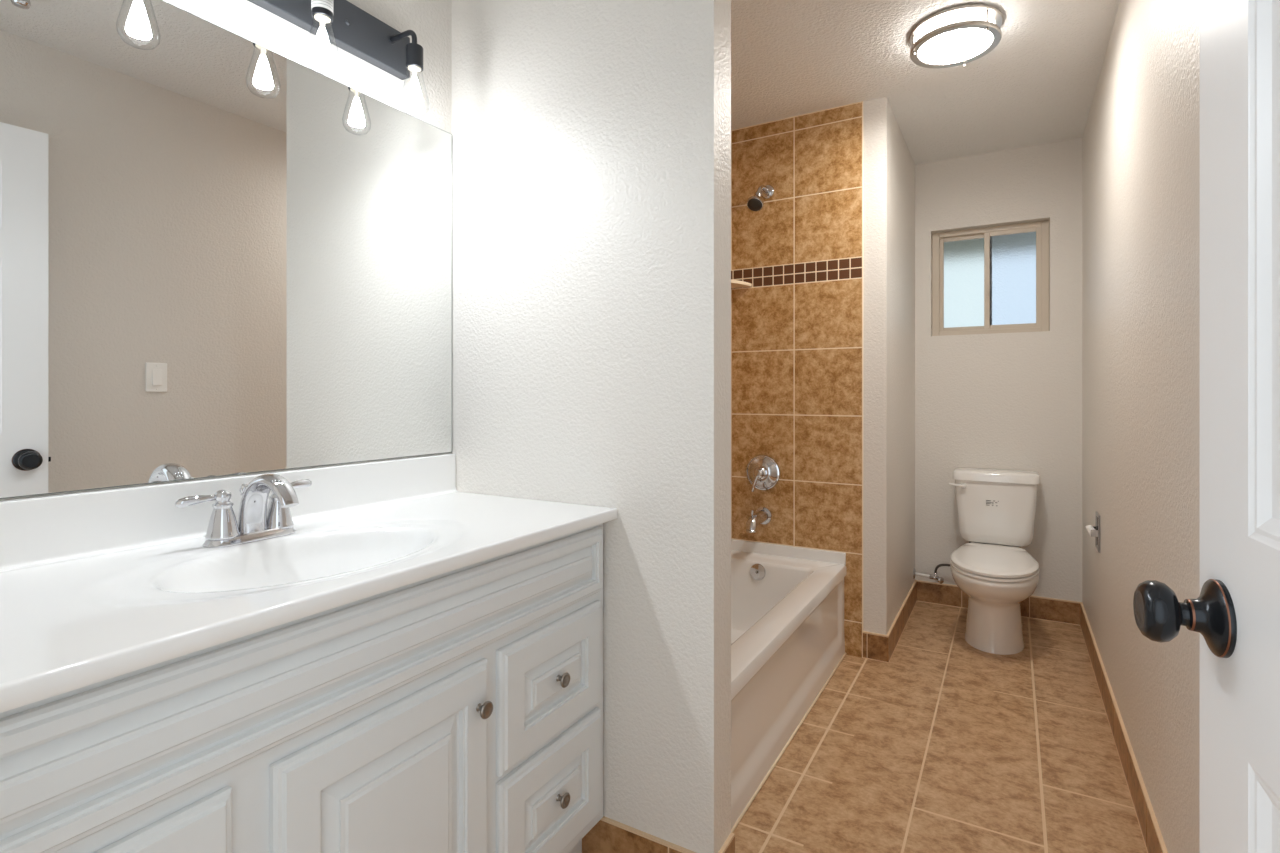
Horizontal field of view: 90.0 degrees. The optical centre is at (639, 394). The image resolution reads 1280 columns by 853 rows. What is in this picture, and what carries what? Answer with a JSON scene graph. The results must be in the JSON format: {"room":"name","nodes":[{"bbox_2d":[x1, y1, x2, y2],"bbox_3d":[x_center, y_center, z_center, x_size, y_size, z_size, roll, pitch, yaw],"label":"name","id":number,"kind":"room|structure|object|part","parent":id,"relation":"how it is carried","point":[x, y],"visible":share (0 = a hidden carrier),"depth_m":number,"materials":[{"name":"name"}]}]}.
{"room":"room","nodes":[
{"label":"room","id":0,"kind":"room"},
{"bbox_2d":[0,0,451,500],"bbox_3d":[-0.491,-0.065,2.018,0.120,2.414,3.178,0,0,30],"label":"wall","id":1,"kind":"structure","parent":0,"point":[431,20],"depth_m":1.60,"materials":[{"name":"white paint"}]},
{"bbox_2d":[0,0,451,498],"bbox_3d":[-0.850,-0.287,1.275,0.005,0.902,1.254,0,0,30],"label":"mirror","id":2,"kind":"object","parent":1,"relation":"attached to","point":[222,254],"visible":1,"depth_m":1.25,"materials":[{"name":"grey mirror"}]},
{"bbox_2d":[0,454,458,571],"bbox_3d":[-0.841,0.222,1.263,0.030,0.108,1.269,0,0,30],"label":"backsplash","id":3,"kind":"structure","parent":1,"relation":"attached to","point":[35,531],"depth_m":1.18,"materials":[{"name":"white stone"}]},
{"bbox_2d":[187,0,422,108],"bbox_3d":[-0.708,-0.803,1.375,0.150,0.242,0.605,0,0,30],"label":"vanity light","id":4,"kind":"object","parent":1,"relation":"attached to","point":[342,24],"visible":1,"depth_m":1.52,"materials":[{"name":"grey metal"}]},
{"bbox_2d":[311,0,333,23],"bbox_3d":[-0.672,-0.823,1.356,0.042,0.053,0.042,0,0,30],"label":"socket","id":5,"kind":"object","parent":4,"relation":"attached to","point":[322,10],"depth_m":1.34,"materials":[{"name":"metal"}]},
{"bbox_3d":[-0.672,-0.789,1.356,0.032,0.026,0.032,0,0,30],"label":"bulb stem","id":6,"kind":"part","parent":4,"relation":"part of","materials":[{"name":"beige glass"}]},
{"bbox_3d":[-0.760,-0.872,1.405,0.030,0.104,0.605,0,0,30],"label":"plate","id":7,"kind":"part","parent":4,"relation":"part of","materials":[{"name":"grey metal"}]},
{"bbox_3d":[-0.586,-0.872,1.586,0.093,0.057,0.020,0,0,30],"label":"arm","id":8,"kind":"part","parent":4,"relation":"part of","materials":[{"name":"black metal"}]},
{"bbox_2d":[406,43,422,72],"bbox_3d":[-0.551,-0.823,1.566,0.041,0.053,0.041,0,0,30],"label":"socket","id":9,"kind":"object","parent":4,"relation":"attached to","point":[414,51],"depth_m":1.55,"materials":[{"name":"black metal"}]},
{"bbox_3d":[-0.551,-0.789,1.566,0.032,0.026,0.032,0,0,30],"label":"bulb stem","id":10,"kind":"part","parent":4,"relation":"part of","materials":[{"name":"beige glass"}]},
{"bbox_2d":[452,0,730,852],"bbox_3d":[-0.164,-0.065,1.657,0.808,2.414,0.111,0,0,30],"label":"wall","id":11,"kind":"structure","parent":0,"point":[591,139],"depth_m":1.54,"materials":[{"name":"white paint"}]},
{"bbox_2d":[718,833,734,852],"bbox_3d":[0.191,1.085,1.452,0.011,0.114,0.110,0,0,30],"label":"baseboard","id":12,"kind":"structure","parent":11,"relation":"attached to","point":[728,846],"depth_m":1.47,"materials":[{"name":"tile"}]},
{"bbox_2d":[731,101,862,657],"bbox_3d":[0.614,-0.065,2.987,0.820,2.414,0.008,0,0,30],"label":"wall","id":13,"kind":"structure","parent":0,"point":[797,332],"depth_m":2.92,"materials":[{"name":"tile"}]},
{"bbox_2d":[731,280,751,287],"bbox_3d":[0.320,-0.516,2.976,0.305,0.016,0.305,0,0,30],"label":"soap shelf","id":14,"kind":"object","parent":13,"relation":"attached to","point":[734,283],"visible":0.23,"depth_m":2.98,"materials":[{"name":"beige ceramic"}]},
{"bbox_2d":[746,455,779,491],"bbox_3d":[0.556,0.366,2.969,0.166,0.166,0.082,0,0,30],"label":"shower valve","id":15,"kind":"object","parent":13,"relation":"attached to","point":[762,471],"visible":1,"depth_m":2.97,"materials":[{"name":"silver metal"}]},
{"bbox_3d":[0.532,0.407,2.950,0.039,0.083,0.018,0,0,-5],"label":"lever","id":16,"kind":"part","parent":15,"relation":"part of","materials":[{"name":"silver metal"}]},
{"bbox_2d":[863,631,885,662],"bbox_3d":[1.009,1.085,2.756,0.095,0.114,0.011,0,0,30],"label":"baseboard","id":17,"kind":"structure","parent":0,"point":[874,644],"depth_m":2.75,"materials":[{"name":"tile"}]},
{"bbox_2d":[863,97,914,634],"bbox_3d":[0.894,-0.065,3.374,0.915,2.414,0.942,0,0,30],"label":"wall","id":18,"kind":"structure","parent":0,"point":[888,163],"depth_m":2.78,"materials":[{"name":"white paint"}]},
{"bbox_2d":[745,507,771,532],"bbox_3d":[0.531,0.567,2.921,0.080,0.095,0.190,0,0,30],"label":"tub spout","id":19,"kind":"object","parent":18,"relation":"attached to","point":[762,515],"visible":1,"depth_m":2.89,"materials":[{"name":"silver metal"}]},
{"bbox_2d":[746,185,773,210],"bbox_3d":[0.546,-0.899,2.906,0.076,0.158,0.203,0,0,30],"label":"shower","id":20,"kind":"object","parent":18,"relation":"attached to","point":[754,203],"visible":1,"depth_m":2.86,"materials":[{"name":"silver metal"}]},
{"bbox_3d":[0.562,-0.925,2.933,0.021,0.073,0.141,0,0,30],"label":"arm","id":21,"kind":"part","parent":20,"relation":"part of","materials":[{"name":"silver metal"}]},
{"bbox_2d":[886,580,916,662],"bbox_3d":[1.292,1.085,3.138,0.011,0.114,0.952,0,0,30],"label":"baseboard","id":22,"kind":"structure","parent":18,"relation":"attached to","point":[893,636],"depth_m":3.02,"materials":[{"name":"tile"}]},
{"bbox_2d":[731,0,1119,164],"bbox_3d":[0.506,-1.322,1.942,1.921,0.100,4.048,0,0,30],"label":"ceiling","id":23,"kind":"structure","parent":0,"point":[790,58],"depth_m":2.50,"materials":[{"name":"white paint"}]},
{"bbox_2d":[908,4,1002,67],"bbox_3d":[1.095,-1.232,2.229,0.296,0.079,0.296,0,0,30],"label":"ceiling light","id":24,"kind":"object","parent":23,"relation":"attached to","point":[961,34],"visible":1,"depth_m":2.17,"materials":[{"name":"white glass"}]},
{"bbox_2d":[918,11,992,62],"bbox_3d":[1.095,-1.236,2.229,0.233,0.063,0.233,0,0,30],"label":"diffuser","id":25,"kind":"object","parent":24,"relation":"attached to","point":[970,42],"depth_m":2.18,"materials":[{"name":"white glass"}]},
{"bbox_3d":[1.141,-1.242,2.103,0.007,0.040,0.007,0,0,30],"label":"post","id":26,"kind":"part","parent":24,"relation":"part of","materials":[{"name":"silver metal"}]},
{"bbox_2d":[733,601,1146,852],"bbox_3d":[0.242,1.192,1.565,2.050,0.100,5.150,0,0,30],"label":"floor","id":27,"kind":"structure","parent":0,"point":[948,744],"depth_m":1.99,"materials":[{"name":"beige tile"}]},
{"bbox_2d":[0,523,602,852],"bbox_3d":[-0.611,0.721,1.130,0.559,0.842,1.262,0,0,30],"label":"vanity cabinet","id":28,"kind":"object","parent":27,"relation":"on","point":[460,710],"visible":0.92,"depth_m":0.96,"materials":[{"name":"white paint"}]},
{"bbox_3d":[-0.609,0.746,0.642,0.018,0.502,0.380,0,0,30],"label":"cabinet door","id":29,"kind":"part","parent":28,"relation":"part of","materials":[{"name":"white paint"}]},
{"bbox_2d":[0,454,617,712],"bbox_3d":[-0.613,0.283,1.131,0.558,0.232,1.269,0,0,30],"label":"countertop","id":30,"kind":"structure","parent":28,"relation":"on","point":[96,586],"depth_m":1.07,"materials":[{"name":"white stone"}]},
{"bbox_2d":[175,474,311,547],"bbox_3d":[-0.694,0.210,1.192,0.164,0.127,0.247,0,0,30],"label":"faucet","id":31,"kind":"object","parent":30,"relation":"on","point":[257,521],"visible":1,"depth_m":1.18,"materials":[{"name":"silver metal"}]},
{"bbox_3d":[-0.789,0.190,1.141,0.017,0.019,0.066,0,0,43],"label":"lever","id":32,"kind":"part","parent":31,"relation":"part of","materials":[{"name":"silver metal"}]},
{"bbox_3d":[-0.763,0.218,1.172,0.055,0.088,0.055,0,0,30],"label":"handle","id":33,"kind":"part","parent":31,"relation":"part of","materials":[{"name":"silver metal"}]},
{"bbox_3d":[-0.758,0.216,1.228,0.017,0.091,0.017,0,0,30],"label":"lift rod","id":34,"kind":"part","parent":31,"relation":"part of","materials":[{"name":"silver metal"}]},
{"bbox_3d":[-0.738,0.266,1.216,0.062,0.016,0.164,0,0,30],"label":"plate","id":35,"kind":"part","parent":31,"relation":"part of","materials":[{"name":"silver metal"}]},
{"bbox_3d":[-0.687,0.205,1.187,0.147,0.116,0.051,0,0,30],"label":"spout","id":36,"kind":"part","parent":31,"relation":"part of","materials":[{"name":"silver metal"}]},
{"bbox_3d":[-0.712,0.218,1.260,0.055,0.088,0.055,0,0,30],"label":"handle","id":37,"kind":"part","parent":31,"relation":"part of","materials":[{"name":"silver metal"}]},
{"bbox_3d":[-0.696,0.182,1.297,0.018,0.018,0.067,0,0,26],"label":"lever","id":38,"kind":"part","parent":31,"relation":"part of","materials":[{"name":"silver metal"}]},
{"bbox_3d":[-0.386,0.746,1.025,0.018,0.502,0.402,0,0,30],"label":"cabinet door","id":39,"kind":"part","parent":28,"relation":"part of","materials":[{"name":"white paint"}]},
{"bbox_3d":[-0.284,0.570,1.161,0.026,0.031,0.031,0,0,30],"label":"knob","id":40,"kind":"part","parent":28,"relation":"part of","materials":[{"name":"grey metal"}]},
{"bbox_3d":[-0.182,0.873,1.377,0.018,0.249,0.347,0,0,30],"label":"drawer","id":41,"kind":"part","parent":28,"relation":"part of","materials":[{"name":"white paint"}]},
{"bbox_3d":[-0.182,0.613,1.377,0.018,0.242,0.347,0,0,30],"label":"drawer","id":42,"kind":"part","parent":28,"relation":"part of","materials":[{"name":"white paint"}]},
{"bbox_3d":[-0.166,0.863,1.365,0.026,0.031,0.031,0,0,30],"label":"knob","id":43,"kind":"part","parent":28,"relation":"part of","materials":[{"name":"grey metal"}]},
{"bbox_3d":[-0.166,0.607,1.365,0.026,0.031,0.031,0,0,30],"label":"knob","id":44,"kind":"part","parent":28,"relation":"part of","materials":[{"name":"grey metal"}]},
{"bbox_2d":[731,539,845,832],"bbox_3d":[0.215,0.919,2.358,0.743,0.448,1.479,0,0,30],"label":"bathtub","id":45,"kind":"object","parent":27,"relation":"on","point":[788,641],"visible":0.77,"depth_m":2.26,"materials":[{"name":"white ceramic"}]},
{"bbox_3d":[0.524,0.789,2.848,0.072,0.073,0.022,0,0,30],"label":"overflow plate","id":46,"kind":"part","parent":45,"relation":"part of","materials":[{"name":"silver metal"}]},
{"bbox_2d":[949,467,1039,654],"bbox_3d":[1.658,0.764,3.016,0.396,0.756,0.778,0,0,30],"label":"toilet","id":47,"kind":"object","parent":27,"relation":"on","point":[996,508],"visible":1,"depth_m":2.99,"materials":[{"name":"white ceramic"}]},
{"bbox_3d":[1.613,0.464,3.253,0.080,0.028,0.029,0,0,30],"label":"flush lever","id":48,"kind":"part","parent":47,"relation":"part of","materials":[{"name":"white ceramic"}]},
{"bbox_3d":[1.609,0.775,2.915,0.354,0.013,0.553,0,0,30],"label":"seat","id":49,"kind":"part","parent":47,"relation":"part of","materials":[{"name":"white ceramic"}]},
{"bbox_3d":[1.643,0.963,2.974,0.354,0.358,0.686,0,0,30],"label":"bowl","id":50,"kind":"part","parent":47,"relation":"part of","materials":[{"name":"white ceramic"}]},
{"bbox_3d":[1.610,0.753,2.917,0.351,0.022,0.558,0,0,30],"label":"lid","id":51,"kind":"part","parent":47,"relation":"part of","materials":[{"name":"white ceramic"}]},
{"bbox_3d":[1.809,0.411,3.259,0.380,0.050,0.206,0,0,30],"label":"tank lid","id":52,"kind":"part","parent":47,"relation":"part of","materials":[{"name":"white ceramic"}]},
{"bbox_3d":[1.811,0.596,3.263,0.362,0.320,0.190,0,0,30],"label":"tank","id":53,"kind":"part","parent":47,"relation":"part of","materials":[{"name":"white ceramic"}]},
{"bbox_2d":[915,137,1081,601],"bbox_3d":[1.865,-0.065,3.425,0.816,2.414,0.120,0,0,30],"label":"wall","id":54,"kind":"structure","parent":0,"point":[1011,401],"depth_m":3.33,"materials":[{"name":"white paint"}]},
{"bbox_2d":[913,541,970,583],"bbox_3d":[1.619,0.874,3.433,0.281,0.274,0.065,0,0,30],"label":"supply valve","id":55,"kind":"object","parent":54,"relation":"attached to","point":[940,580],"visible":0.77,"depth_m":3.45,"materials":[{"name":"silver metal"}]},
{"bbox_2d":[932,220,1048,335],"bbox_3d":[1.874,-0.608,3.444,0.550,0.575,0.054,0,0,30],"label":"window","id":56,"kind":"structure","parent":54,"relation":"in","point":[987,280],"depth_m":3.42,"materials":[{"name":"beige plastic"}]},
{"bbox_3d":[1.780,-0.608,3.510,0.261,0.527,0.018,0,0,30],"label":"sash","id":57,"kind":"part","parent":56,"relation":"part of","materials":[{"name":"beige plastic"}]},
{"bbox_3d":[1.780,-0.608,3.510,0.215,0.481,0.004,0,0,30],"label":"pane","id":58,"kind":"part","parent":56,"relation":"part of","materials":[{"name":"clear glass"}]},
{"bbox_3d":[1.965,-0.608,3.379,0.263,0.527,0.018,0,0,30],"label":"sash","id":59,"kind":"part","parent":56,"relation":"part of","materials":[{"name":"beige plastic"}]},
{"bbox_3d":[1.965,-0.608,3.379,0.217,0.481,0.004,0,0,30],"label":"pane","id":60,"kind":"part","parent":56,"relation":"part of","materials":[{"name":"clear glass"}]},
{"bbox_2d":[917,580,1079,625],"bbox_3d":[1.854,1.085,3.356,0.746,0.114,0.011,0,0,30],"label":"baseboard","id":61,"kind":"structure","parent":54,"relation":"attached to","point":[1034,607],"depth_m":3.27,"materials":[{"name":"tile"}]},
{"bbox_2d":[1082,0,1199,852],"bbox_3d":[1.285,-0.065,1.491,0.120,2.414,4.048,0,0,30],"label":"wall","id":62,"kind":"structure","parent":0,"point":[1141,137],"depth_m":1.65,"materials":[{"name":"white paint"}]},
{"bbox_2d":[1086,511,1099,552],"bbox_3d":[1.823,0.552,2.584,0.045,0.148,0.112,0,0,30],"label":"toilet paper holder","id":63,"kind":"object","parent":62,"relation":"attached to","point":[1094,531],"visible":1,"depth_m":2.56,"materials":[{"name":"silver metal"}]},
{"bbox_3d":[1.840,0.552,2.574,0.006,0.148,0.112,0,0,30],"label":"plate","id":64,"kind":"part","parent":63,"relation":"part of","materials":[{"name":"silver metal"}]},
{"bbox_2d":[1080,602,1167,852],"bbox_3d":[1.228,1.085,1.524,0.011,0.114,3.808,0,0,30],"label":"baseboard","id":65,"kind":"structure","parent":62,"relation":"attached to","point":[1148,824],"depth_m":1.91,"materials":[{"name":"tile"}]},
{"bbox_2d":[1133,0,1279,852],"bbox_3d":[0.421,0.108,0.328,0.102,2.043,0.834,0,0,25],"label":"door","id":66,"kind":"structure","parent":62,"relation":"in","point":[1235,614],"depth_m":0.60,"materials":[{"name":"white paint"}]},
{"bbox_3d":[0.551,0.224,0.655,0.067,0.075,0.075,0,0,25],"label":"knob","id":67,"kind":"part","parent":66,"relation":"part of","materials":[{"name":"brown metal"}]}
]}

